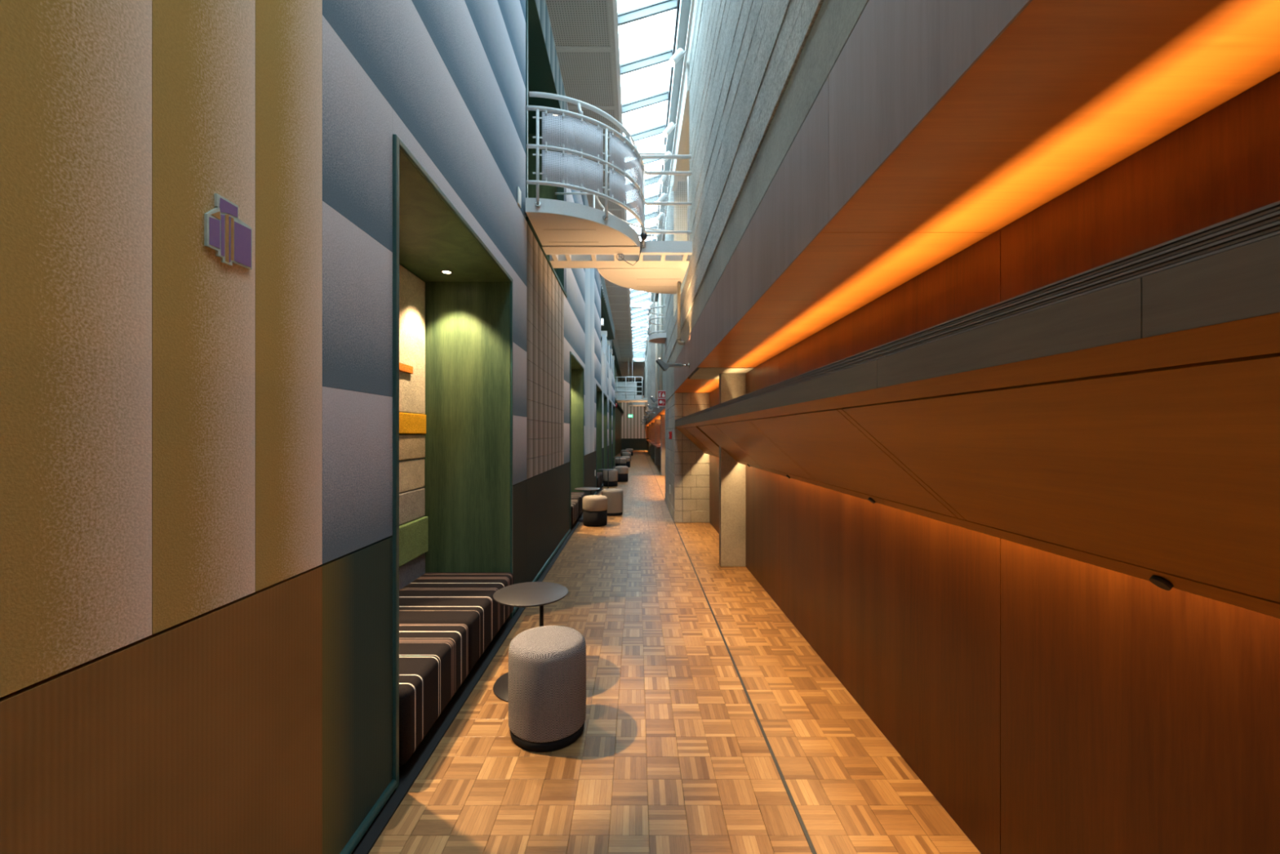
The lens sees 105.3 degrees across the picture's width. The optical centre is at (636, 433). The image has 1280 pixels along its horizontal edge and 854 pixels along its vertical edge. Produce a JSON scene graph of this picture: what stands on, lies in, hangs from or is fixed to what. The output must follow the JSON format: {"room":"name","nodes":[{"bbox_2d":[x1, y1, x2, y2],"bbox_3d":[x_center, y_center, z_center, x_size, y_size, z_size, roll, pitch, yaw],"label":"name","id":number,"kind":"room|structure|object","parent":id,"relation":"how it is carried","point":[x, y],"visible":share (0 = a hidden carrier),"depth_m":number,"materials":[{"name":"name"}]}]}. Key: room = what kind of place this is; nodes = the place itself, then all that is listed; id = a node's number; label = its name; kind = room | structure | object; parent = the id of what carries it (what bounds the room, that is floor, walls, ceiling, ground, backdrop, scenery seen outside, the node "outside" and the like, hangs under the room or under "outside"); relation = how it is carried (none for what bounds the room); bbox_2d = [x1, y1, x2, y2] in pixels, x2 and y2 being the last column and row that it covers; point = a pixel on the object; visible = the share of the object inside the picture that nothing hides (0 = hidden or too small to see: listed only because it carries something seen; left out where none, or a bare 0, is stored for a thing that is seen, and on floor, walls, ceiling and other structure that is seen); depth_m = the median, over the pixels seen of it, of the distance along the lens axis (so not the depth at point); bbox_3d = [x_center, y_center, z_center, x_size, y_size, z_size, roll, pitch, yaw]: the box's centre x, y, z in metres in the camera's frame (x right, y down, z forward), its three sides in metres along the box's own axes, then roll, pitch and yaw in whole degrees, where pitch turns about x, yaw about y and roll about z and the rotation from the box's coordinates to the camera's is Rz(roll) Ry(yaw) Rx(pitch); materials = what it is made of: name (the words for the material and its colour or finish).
{"room":"lobby corridor","nodes":[
{"label":"lobby corridor","id":0,"kind":"room"},
{"bbox_2d":[0,0,614,853],"bbox_3d":[-1.058,-1.625,9.500,0.135,6.150,25.000,0,0,0],"label":"wall","id":1,"kind":"structure","parent":0,"point":[196,448],"depth_m":1.18,"materials":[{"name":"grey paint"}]},
{"bbox_2d":[204,193,252,269],"bbox_3d":[-0.986,-0.485,1.183,0.007,0.155,0.130,0,0,0],"label":"wall sign","id":2,"kind":"object","parent":1,"relation":"attached to","point":[231,238],"visible":1,"depth_m":1.18,"materials":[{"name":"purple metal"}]},
{"bbox_2d":[339,778,397,853],"bbox_3d":[-0.992,1.420,-0.509,0.044,0.044,4.982,0,0,0],"label":"trim","id":3,"kind":"structure","parent":1,"relation":"attached to","point":[348,848],"depth_m":1.79,"materials":[{"name":"teal paint"}]},
{"bbox_2d":[388,133,512,789],"bbox_3d":[-1.338,0.115,2.920,0.724,2.671,1.874,0,0,0],"label":"niche","id":4,"kind":"object","parent":1,"relation":"in","point":[468,458],"visible":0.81,"depth_m":3.83,"materials":[{"name":"green wood"}]},
{"bbox_2d":[399,264,427,590],"bbox_3d":[-1.645,-0.045,2.920,0.045,2.270,1.780,0,0,0],"label":"wall panel","id":5,"kind":"object","parent":4,"relation":"attached to","point":[413,535],"visible":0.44,"depth_m":3.56,"materials":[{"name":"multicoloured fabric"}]},
{"bbox_2d":[440,270,453,274],"bbox_3d":[-1.400,-1.188,3.600,0.092,0.004,0.092,0,0,0],"label":"recessed light","id":6,"kind":"object","parent":4,"relation":"attached to","point":[444,272],"visible":1,"depth_m":3.60,"materials":[{"name":"white"}]},
{"bbox_2d":[351,466,615,853],"bbox_3d":[-0.980,1.451,9.500,0.101,0.014,25.000,0,0,0],"label":"baseboard","id":7,"kind":"structure","parent":1,"relation":"attached to","point":[409,771],"depth_m":2.37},
{"bbox_2d":[517,186,521,208],"bbox_3d":[-0.984,-1.980,4.095,0.012,0.140,0.090,0,0,0],"label":"wall plate","id":8,"kind":"object","parent":1,"relation":"attached to","point":[519,193],"visible":1,"depth_m":4.08,"materials":[{"name":"white plastic"}]},
{"bbox_2d":[525,0,528,217],"bbox_3d":[-1.034,-3.320,4.380,0.112,2.740,0.036,0,0,0],"label":"trim","id":9,"kind":"structure","parent":1,"relation":"attached to","point":[526,1],"depth_m":4.36,"materials":[{"name":"teal paint"}]},
{"bbox_2d":[512,528,570,615],"bbox_3d":[-0.992,1.420,5.535,0.044,0.044,3.354,0,0,0],"label":"trim","id":10,"kind":"structure","parent":1,"relation":"attached to","point":[515,608],"depth_m":5.36,"materials":[{"name":"teal paint"}]},
{"bbox_2d":[525,217,567,297],"bbox_3d":[-1.014,-1.931,5.634,0.072,0.038,2.468,0,0,0],"label":"trim","id":11,"kind":"structure","parent":1,"relation":"attached to","point":[527,220],"depth_m":5.17,"materials":[{"name":"metal"}]},
{"bbox_2d":[569,351,584,528],"bbox_3d":[-1.338,0.115,8.135,0.724,2.671,1.844,0,0,0],"label":"niche","id":12,"kind":"object","parent":1,"relation":"in","point":[576,369],"visible":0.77,"depth_m":9.03,"materials":[{"name":"green wood"}]},
{"bbox_2d":[595,383,602,491],"bbox_3d":[-1.338,0.115,12.825,0.724,2.671,1.844,0,0,0],"label":"niche","id":13,"kind":"object","parent":1,"relation":"in","point":[598,391],"visible":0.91,"depth_m":13.72,"materials":[{"name":"green wood"}]},
{"bbox_2d":[603,392,607,468],"bbox_3d":[-1.338,0.115,15.350,0.724,2.671,1.554,0,0,0],"label":"niche","id":14,"kind":"object","parent":1,"relation":"in","point":[605,397],"visible":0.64,"depth_m":16.10,"materials":[{"name":"green wood"}]},
{"bbox_2d":[601,334,613,376],"bbox_3d":[-1.048,-2.801,18.400,0.115,0.698,5.800,0,0,0],"label":"piers","id":15,"kind":"object","parent":1,"relation":"attached to","point":[606,348],"visible":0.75,"depth_m":17.20,"materials":[{"name":"grey paint"}]},
{"bbox_2d":[608,399,611,468],"bbox_3d":[-1.338,0.115,18.150,0.724,2.671,1.554,0,0,0],"label":"niche","id":16,"kind":"object","parent":1,"relation":"in","point":[610,402],"visible":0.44,"depth_m":18.90,"materials":[{"name":"paint"}]},
{"bbox_2d":[613,404,614,466],"bbox_3d":[-1.338,0.115,20.850,0.724,2.671,1.554,0,0,0],"label":"niche","id":17,"kind":"object","parent":1,"relation":"in","point":[613,405],"visible":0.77,"depth_m":21.60,"materials":[{"name":"paint"}]},
{"bbox_2d":[528,133,556,273],"bbox_3d":[-2.112,-3.050,5.625,1.975,2.600,2.850,0,0,0],"label":"wall","id":18,"kind":"structure","parent":0,"point":[547,192],"depth_m":6.95,"materials":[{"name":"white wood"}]},
{"bbox_2d":[528,0,565,133],"bbox_3d":[-1.996,-4.219,5.630,2.009,0.018,2.460,0,0,0],"label":"ceiling","id":19,"kind":"structure","parent":0,"point":[540,78],"depth_m":5.69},
{"bbox_2d":[545,0,664,379],"bbox_3d":[-0.550,-4.974,19.655,5.300,0.552,46.690,0,0,0],"label":"ceiling","id":20,"kind":"structure","parent":0,"point":[583,31],"depth_m":6.42,"materials":[{"name":"grey paint"}]},
{"bbox_2d":[622,144,666,360],"bbox_3d":[0.114,-4.630,19.235,0.728,0.140,22.570,0,0,0],"label":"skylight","id":21,"kind":"structure","parent":20,"relation":"attached to","point":[642,148],"depth_m":11.20,"materials":[{"name":"white glass"}]},
{"bbox_2d":[612,0,691,363],"bbox_3d":[0.169,-4.900,14.500,0.862,0.520,35.000,0,0,0],"label":"window","id":22,"kind":"structure","parent":20,"relation":"attached to","point":[682,7],"depth_m":6.74,"materials":[{"name":"white paint"}]},
{"bbox_2d":[645,0,694,360],"bbox_3d":[0.560,-4.305,14.000,0.030,0.030,34.000,0,0,0],"label":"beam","id":23,"kind":"structure","parent":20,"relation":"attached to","point":[692,4],"depth_m":6.12,"materials":[{"name":"white paint"}]},
{"bbox_2d":[655,212,664,222],"bbox_3d":[0.456,-4.210,9.504,0.208,0.207,0.094,0,0,-19],"label":"track spotlight","id":24,"kind":"object","parent":23,"relation":"attached to","point":[661,214],"visible":0.77,"depth_m":9.47,"materials":[{"name":"white paint"}]},
{"bbox_2d":[657,192,668,201],"bbox_3d":[0.456,-4.210,8.754,0.208,0.207,0.094,0,0,-19],"label":"track spotlight","id":25,"kind":"object","parent":23,"relation":"attached to","point":[661,199],"visible":0.4,"depth_m":8.72,"materials":[{"name":"white paint"}]},
{"bbox_2d":[659,174,669,183],"bbox_3d":[0.456,-4.210,8.044,0.208,0.207,0.094,0,0,-19],"label":"track spotlight","id":26,"kind":"object","parent":23,"relation":"attached to","point":[662,179],"visible":0.46,"depth_m":8.00,"materials":[{"name":"white paint"}]},
{"bbox_2d":[660,151,673,164],"bbox_3d":[0.456,-4.210,7.464,0.208,0.207,0.094,0,0,-19],"label":"track spotlight","id":27,"kind":"object","parent":23,"relation":"attached to","point":[663,162],"visible":0.76,"depth_m":7.43,"materials":[{"name":"white paint"}]},
{"bbox_2d":[662,122,677,137],"bbox_3d":[0.456,-4.210,6.774,0.208,0.207,0.094,0,0,-19],"label":"track spotlight","id":28,"kind":"object","parent":23,"relation":"attached to","point":[670,127],"visible":1,"depth_m":6.74,"materials":[{"name":"white paint"}]},
{"bbox_2d":[668,48,687,66],"bbox_3d":[0.456,-4.210,5.474,0.208,0.207,0.094,0,0,-19],"label":"track spotlight","id":29,"kind":"object","parent":23,"relation":"attached to","point":[677,55],"visible":1,"depth_m":5.44,"materials":[{"name":"white paint"}]},
{"bbox_2d":[606,339,612,348],"bbox_3d":[-1.238,-1.625,22.050,0.225,6.150,0.100,0,0,0],"label":"wall","id":30,"kind":"structure","parent":0,"point":[611,340],"depth_m":22.00,"materials":[{"name":"grey paint"}]},
{"bbox_2d":[600,299,623,413],"bbox_3d":[-1.438,-3.070,28.200,0.625,2.560,29.600,0,0,0],"label":"wall","id":31,"kind":"structure","parent":0,"point":[605,327],"depth_m":24.16,"materials":[{"name":"paint"}]},
{"bbox_2d":[600,318,614,360],"bbox_3d":[-1.285,-3.260,17.680,0.630,0.180,6.960,0,0,0],"label":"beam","id":32,"kind":"structure","parent":31,"relation":"attached to","point":[602,332],"depth_m":15.90,"materials":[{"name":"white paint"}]},
{"bbox_2d":[613,376,647,402],"bbox_3d":[-0.325,-2.502,27.776,2.030,1.305,1.648,0,0,0],"label":"footbridge","id":33,"kind":"object","parent":31,"relation":"attached to","point":[624,392],"visible":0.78,"depth_m":26.99,"materials":[{"name":"white paint"}]},
{"bbox_2d":[613,363,621,457],"bbox_3d":[-1.475,-1.625,32.500,0.250,6.150,21.000,0,0,0],"label":"wall","id":34,"kind":"structure","parent":0,"point":[617,413],"depth_m":34.28,"materials":[{"name":"grey paint"}]},
{"bbox_2d":[621,377,648,450],"bbox_3d":[-0.200,-1.825,43.075,3.400,6.550,0.250,0,0,0],"label":"wall","id":35,"kind":"structure","parent":0,"point":[634,434],"depth_m":42.97,"materials":[{"name":"beige paint"}]},
{"bbox_2d":[644,293,665,421],"bbox_3d":[1.110,-3.050,26.810,0.780,4.000,32.380,0,0,0],"label":"wall","id":36,"kind":"structure","parent":0,"point":[657,294],"depth_m":13.30,"materials":[{"name":"concrete"}]},
{"bbox_2d":[627,402,644,406],"bbox_3d":[0.300,-2.015,33.500,1.800,0.170,1.790,0,0,0],"label":"canopy","id":37,"kind":"object","parent":36,"relation":"attached to","point":[633,404],"visible":0.54,"depth_m":32.90,"materials":[{"name":"white paint"}]},
{"bbox_2d":[644,366,647,418],"bbox_3d":[0.610,-2.875,34.450,0.219,3.650,0.300,0,0,0],"label":"pilaster","id":38,"kind":"object","parent":36,"relation":"attached to","point":[644,366],"visible":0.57,"depth_m":34.30,"materials":[{"name":"concrete"}]},
{"bbox_2d":[644,355,648,416],"bbox_3d":[0.610,-2.875,28.950,0.219,3.650,0.300,0,0,0],"label":"pilaster","id":39,"kind":"object","parent":36,"relation":"attached to","point":[646,358],"visible":0.49,"depth_m":28.80,"materials":[{"name":"concrete"}]},
{"bbox_2d":[647,333,652,411],"bbox_3d":[0.610,-2.875,22.850,0.219,3.650,0.300,0,0,0],"label":"pilaster","id":40,"kind":"object","parent":36,"relation":"attached to","point":[648,342],"visible":0.53,"depth_m":22.70,"materials":[{"name":"concrete"}]},
{"bbox_2d":[650,298,657,404],"bbox_3d":[0.610,-2.875,17.150,0.219,3.650,0.300,0,0,0],"label":"pilaster","id":41,"kind":"object","parent":36,"relation":"attached to","point":[652,316],"visible":0.58,"depth_m":17.00,"materials":[{"name":"concrete"}]},
{"bbox_2d":[655,302,657,401],"bbox_3d":[0.660,-2.710,16.200,0.100,3.280,0.100,0,0,0],"label":"pipe","id":42,"kind":"object","parent":36,"relation":"attached to","point":[656,303],"visible":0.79,"depth_m":16.16,"materials":[{"name":"grey metal"}]},
{"bbox_2d":[658,293,662,390],"bbox_3d":[0.660,-2.710,13.500,0.100,3.280,0.100,0,0,0],"label":"pilaster","id":43,"kind":"object","parent":36,"relation":"attached to","point":[660,295],"visible":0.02,"depth_m":13.46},
{"bbox_2d":[368,450,981,853],"bbox_3d":[-0.200,1.510,20.090,3.400,0.120,46.419,0,0,0],"label":"floor","id":44,"kind":"structure","parent":0,"point":[713,725],"depth_m":2.25,"materials":[{"name":"brown wood"}]},
{"bbox_2d":[399,572,513,765],"bbox_3d":[-1.300,1.260,2.920,0.700,0.380,1.772,0,0,0],"label":"upholstered bench","id":45,"kind":"object","parent":44,"relation":"on","point":[447,620],"visible":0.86,"depth_m":2.71,"materials":[{"name":"black fabric"}]},
{"bbox_2d":[399,623,468,765],"bbox_3d":[-1.300,1.225,2.410,0.700,0.310,0.752,0,0,0],"label":"seat cushion","id":46,"kind":"object","parent":45,"relation":"on","point":[433,658],"depth_m":2.34,"materials":[{"name":"multicoloured fabric"}]},
{"bbox_2d":[399,572,513,672],"bbox_3d":[-1.300,1.225,3.298,0.700,0.310,1.016,0,0,0],"label":"seat cushion","id":47,"kind":"object","parent":45,"relation":"on","point":[467,598],"depth_m":3.17,"materials":[{"name":"multicoloured fabric"}]},
{"bbox_2d":[493,581,568,702],"bbox_3d":[-0.612,1.185,2.834,0.426,0.530,0.426,0,0,0],"label":"side table","id":48,"kind":"object","parent":44,"relation":"on","point":[535,593],"visible":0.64,"depth_m":2.81,"materials":[{"name":"grey metal"}]},
{"bbox_2d":[508,625,586,751],"bbox_3d":[-0.437,1.220,2.400,0.376,0.457,0.376,0,0,0],"label":"stool","id":49,"kind":"object","parent":44,"relation":"on","point":[547,664],"visible":1,"depth_m":2.25,"materials":[{"name":"light grey woven fabric"},{"name":"black base"}]},
{"bbox_2d":[570,492,585,526],"bbox_3d":[-1.300,1.260,8.135,0.700,0.380,1.772,0,0,0],"label":"upholstered bench","id":50,"kind":"object","parent":44,"relation":"on","point":[576,498],"visible":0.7,"depth_m":7.95,"materials":[{"name":"black fabric"}]},
{"bbox_2d":[570,499,578,526],"bbox_3d":[-1.300,1.225,7.625,0.700,0.310,0.752,0,0,0],"label":"seat cushion","id":51,"kind":"object","parent":50,"relation":"on","point":[574,503],"depth_m":7.53,"materials":[{"name":"black fabric"}]},
{"bbox_2d":[570,492,585,515],"bbox_3d":[-1.300,1.225,8.513,0.700,0.310,1.016,0,0,0],"label":"seat cushion","id":52,"kind":"object","parent":50,"relation":"on","point":[574,495],"depth_m":8.41,"materials":[{"name":"black fabric"}]},
{"bbox_2d":[574,487,599,522],"bbox_3d":[-0.830,1.185,8.220,0.426,0.530,0.426,0,0,0],"label":"side table","id":53,"kind":"object","parent":44,"relation":"on","point":[580,519],"visible":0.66,"depth_m":8.20,"materials":[{"name":"grey metal"}]},
{"bbox_2d":[582,494,607,526],"bbox_3d":[-0.665,1.219,7.800,0.398,0.460,0.398,0,0,0],"label":"stool","id":54,"kind":"object","parent":44,"relation":"on","point":[594,506],"visible":1,"depth_m":7.63,"materials":[{"name":"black fabric"}]},
{"bbox_2d":[596,471,602,488],"bbox_3d":[-1.300,1.260,12.825,0.700,0.380,1.772,0,0,0],"label":"upholstered bench","id":55,"kind":"object","parent":44,"relation":"on","point":[599,474],"visible":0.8,"depth_m":12.76,"materials":[{"name":"black fabric"}]},
{"bbox_2d":[596,475,599,488],"bbox_3d":[-1.300,1.225,12.315,0.700,0.310,0.752,0,0,0],"label":"seat cushion","id":56,"kind":"object","parent":55,"relation":"on","point":[597,476],"depth_m":12.21,"materials":[{"name":"black fabric"}]},
{"bbox_2d":[597,468,613,490],"bbox_3d":[-0.800,1.185,12.600,0.426,0.530,0.426,0,0,0],"label":"side table","id":57,"kind":"object","parent":44,"relation":"on","point":[607,469],"visible":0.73,"depth_m":12.59,"materials":[{"name":"grey metal"}]},
{"bbox_2d":[603,468,617,486],"bbox_3d":[-0.735,1.216,13.600,0.414,0.465,0.414,0,0,0],"label":"stool","id":58,"kind":"object","parent":44,"relation":"on","point":[612,474],"visible":0.86,"depth_m":13.43,"materials":[{"name":"black fabric"}]},
{"bbox_2d":[601,488,622,515],"bbox_3d":[-0.443,1.220,8.800,0.392,0.457,0.392,0,0,0],"label":"stool","id":59,"kind":"object","parent":44,"relation":"on","point":[615,495],"visible":0.82,"depth_m":8.63,"materials":[{"name":"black fabric"}]},
{"bbox_2d":[615,457,626,466],"bbox_3d":[-0.655,1.216,20.000,0.464,0.465,0.464,0,0,0],"label":"stool","id":60,"kind":"object","parent":44,"relation":"on","point":[619,461],"visible":0.6,"depth_m":19.80,"materials":[{"name":"black fabric"}]},
{"bbox_2d":[614,466,628,481],"bbox_3d":[-0.460,1.216,14.900,0.404,0.465,0.404,0,0,0],"label":"stool","id":61,"kind":"object","parent":44,"relation":"on","point":[623,471],"visible":0.86,"depth_m":14.73,"materials":[{"name":"black fabric"}]},
{"bbox_2d":[620,456,630,466],"bbox_3d":[-0.500,1.216,21.300,0.444,0.465,0.444,0,0,0],"label":"stool","id":62,"kind":"object","parent":44,"relation":"on","point":[628,458],"visible":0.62,"depth_m":21.13,"materials":[{"name":"black fabric"}]},
{"bbox_2d":[621,449,629,456],"bbox_3d":[-0.720,1.216,30.000,0.504,0.465,0.504,0,0,0],"label":"stool","id":63,"kind":"object","parent":44,"relation":"on","point":[622,451],"visible":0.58,"depth_m":29.80,"materials":[{"name":"black fabric"}]},
{"bbox_2d":[622,452,631,461],"bbox_3d":[-0.550,1.216,26.200,0.484,0.465,0.484,0,0,0],"label":"stool","id":64,"kind":"object","parent":44,"relation":"on","point":[624,454],"visible":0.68,"depth_m":26.00,"materials":[{"name":"black fabric"}]},
{"bbox_2d":[625,448,633,455],"bbox_3d":[-0.500,1.216,32.500,0.504,0.465,0.504,0,0,0],"label":"stool","id":65,"kind":"object","parent":44,"relation":"on","point":[631,450],"visible":0.62,"depth_m":32.31,"materials":[{"name":"black fabric"}]},
{"bbox_2d":[648,424,650,454],"bbox_3d":[1.029,0.390,34.580,0.358,2.120,0.560,0,0,0],"label":"column","id":66,"kind":"structure","parent":44,"relation":"on","point":[649,424],"depth_m":34.30,"materials":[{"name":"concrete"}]},
{"bbox_2d":[648,441,654,458],"bbox_3d":[0.965,0.963,26.025,0.449,0.975,5.450,0,0,0],"label":"bar shelf","id":67,"kind":"object","parent":44,"relation":"on","point":[651,442],"visible":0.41,"depth_m":28.55,"materials":[{"name":"wood"}]},
{"bbox_2d":[650,422,654,457],"bbox_3d":[1.029,0.390,29.080,0.358,2.120,0.560,0,0,0],"label":"column","id":68,"kind":"structure","parent":44,"relation":"on","point":[652,424],"depth_m":28.80,"materials":[{"name":"wood"}]},
{"bbox_2d":[653,444,660,465],"bbox_3d":[0.965,0.963,20.125,0.449,0.975,5.050,0,0,0],"label":"bar shelf","id":69,"kind":"object","parent":44,"relation":"on","point":[658,446],"visible":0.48,"depth_m":22.45,"materials":[{"name":"wood"}]},
{"bbox_2d":[654,419,660,465],"bbox_3d":[1.029,0.390,22.980,0.358,2.120,0.560,0,0,0],"label":"column","id":70,"kind":"structure","parent":44,"relation":"on","point":[657,422],"depth_m":22.70,"materials":[{"name":"wood"}]},
{"bbox_2d":[660,414,665,475],"bbox_3d":[1.029,0.390,17.280,0.358,2.120,0.560,0,0,0],"label":"column","id":71,"kind":"structure","parent":44,"relation":"on","point":[662,416],"depth_m":17.00,"materials":[{"name":"concrete"}]},
{"bbox_2d":[665,392,709,522],"bbox_3d":[0.910,0.391,9.289,0.596,2.119,2.617,0,0,0],"label":"pier","id":72,"kind":"object","parent":44,"relation":"on","point":[686,466],"visible":0.88,"depth_m":7.98,"materials":[{"name":"concrete"}]},
{"bbox_2d":[668,431,671,439],"bbox_3d":[0.586,0.025,8.570,0.050,0.130,0.140,0,0,0],"label":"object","id":73,"kind":"object","parent":72,"relation":"attached to","point":[669,433],"visible":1,"depth_m":8.50,"materials":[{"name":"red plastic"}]},
{"bbox_2d":[719,373,746,566],"bbox_3d":[1.063,0.395,5.400,0.290,2.111,0.120,0,0,0],"label":"column","id":74,"kind":"structure","parent":44,"relation":"on","point":[732,474],"depth_m":5.34,"materials":[{"name":"concrete"}]},
{"bbox_2d":[675,200,1279,617],"bbox_3d":[0.868,0.049,2.489,0.497,0.550,10.978,0,0,0],"label":"countertop","id":75,"kind":"structure","parent":74,"relation":"attached to","point":[1122,415],"depth_m":0.83,"materials":[{"name":"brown wood"}]},
{"bbox_2d":[678,116,688,181],"bbox_3d":[1.325,-3.000,6.750,1.350,2.500,2.700,0,0,0],"label":"wall","id":76,"kind":"structure","parent":0,"point":[685,162],"depth_m":7.30,"materials":[{"name":"white paint"}]},
{"bbox_2d":[644,0,1279,853],"bbox_3d":[1.040,-1.800,20.000,0.920,6.500,46.000,0,0,0],"label":"wall","id":77,"kind":"structure","parent":0,"point":[866,175],"depth_m":1.41,"materials":[{"name":"wood"}]},
{"bbox_2d":[525,91,692,293],"bbox_3d":[-0.193,-2.471,5.499,1.587,1.107,2.605,0,0,0],"label":"balcony","id":78,"kind":"object","parent":77,"relation":"attached to","point":[573,235],"visible":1,"depth_m":4.72,"materials":[{"name":"white paint"}]},
{"bbox_2d":[616,240,643,266],"bbox_3d":[-0.068,-1.919,5.188,0.299,0.266,0.059,0,0,9],"label":"loose cable","id":79,"kind":"object","parent":78,"relation":"hanging from","point":[642,241],"visible":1,"depth_m":5.19,"materials":[{"name":"grey rubber"}]},
{"bbox_2d":[640,231,647,239],"bbox_3d":[0.076,-2.080,5.132,0.072,0.100,0.076,0,0,27],"label":"dome camera","id":80,"kind":"object","parent":78,"relation":"attached to","point":[643,235],"visible":1,"depth_m":5.10,"materials":[{"name":"black plastic"}]},
{"bbox_2d":[647,404,660,408],"bbox_3d":[0.505,-0.798,14.600,0.388,0.144,0.100,0,0,0],"label":"floodlight","id":81,"kind":"object","parent":77,"relation":"attached to","point":[648,406],"visible":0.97,"depth_m":14.57,"materials":[{"name":"grey metal"}]},
{"bbox_2d":[649,396,657,402],"bbox_3d":[0.505,-0.798,11.400,0.388,0.144,0.100,0,0,0],"label":"floodlight","id":82,"kind":"object","parent":77,"relation":"attached to","point":[653,399],"visible":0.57,"depth_m":11.35,"materials":[{"name":"grey metal"}]},
{"bbox_2d":[648,305,666,343],"bbox_3d":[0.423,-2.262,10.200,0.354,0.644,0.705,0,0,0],"label":"balcony","id":83,"kind":"object","parent":77,"relation":"attached to","point":[657,338],"visible":1,"depth_m":9.99,"materials":[{"name":"white paint"}]},
{"bbox_2d":[657,390,666,406],"bbox_3d":[0.526,-0.745,10.306,0.172,0.330,0.018,0,0,0],"label":"fire sign","id":84,"kind":"object","parent":77,"relation":"attached to","point":[661,393],"visible":1,"depth_m":10.30,"materials":[{"name":"red plastic"}]},
{"bbox_2d":[655,358,689,371],"bbox_3d":[0.415,-0.798,5.650,0.388,0.144,0.100,0,0,0],"label":"floodlight","id":85,"kind":"object","parent":77,"relation":"attached to","point":[664,366],"visible":1,"depth_m":5.62,"materials":[{"name":"grey metal"}]},
{"bbox_2d":[676,281,684,344],"bbox_3d":[0.557,-1.524,6.200,0.100,0.792,0.056,0,0,0],"label":"pipe","id":86,"kind":"object","parent":77,"relation":"attached to","point":[678,339],"visible":1,"depth_m":6.18,"materials":[{"name":"grey metal"}]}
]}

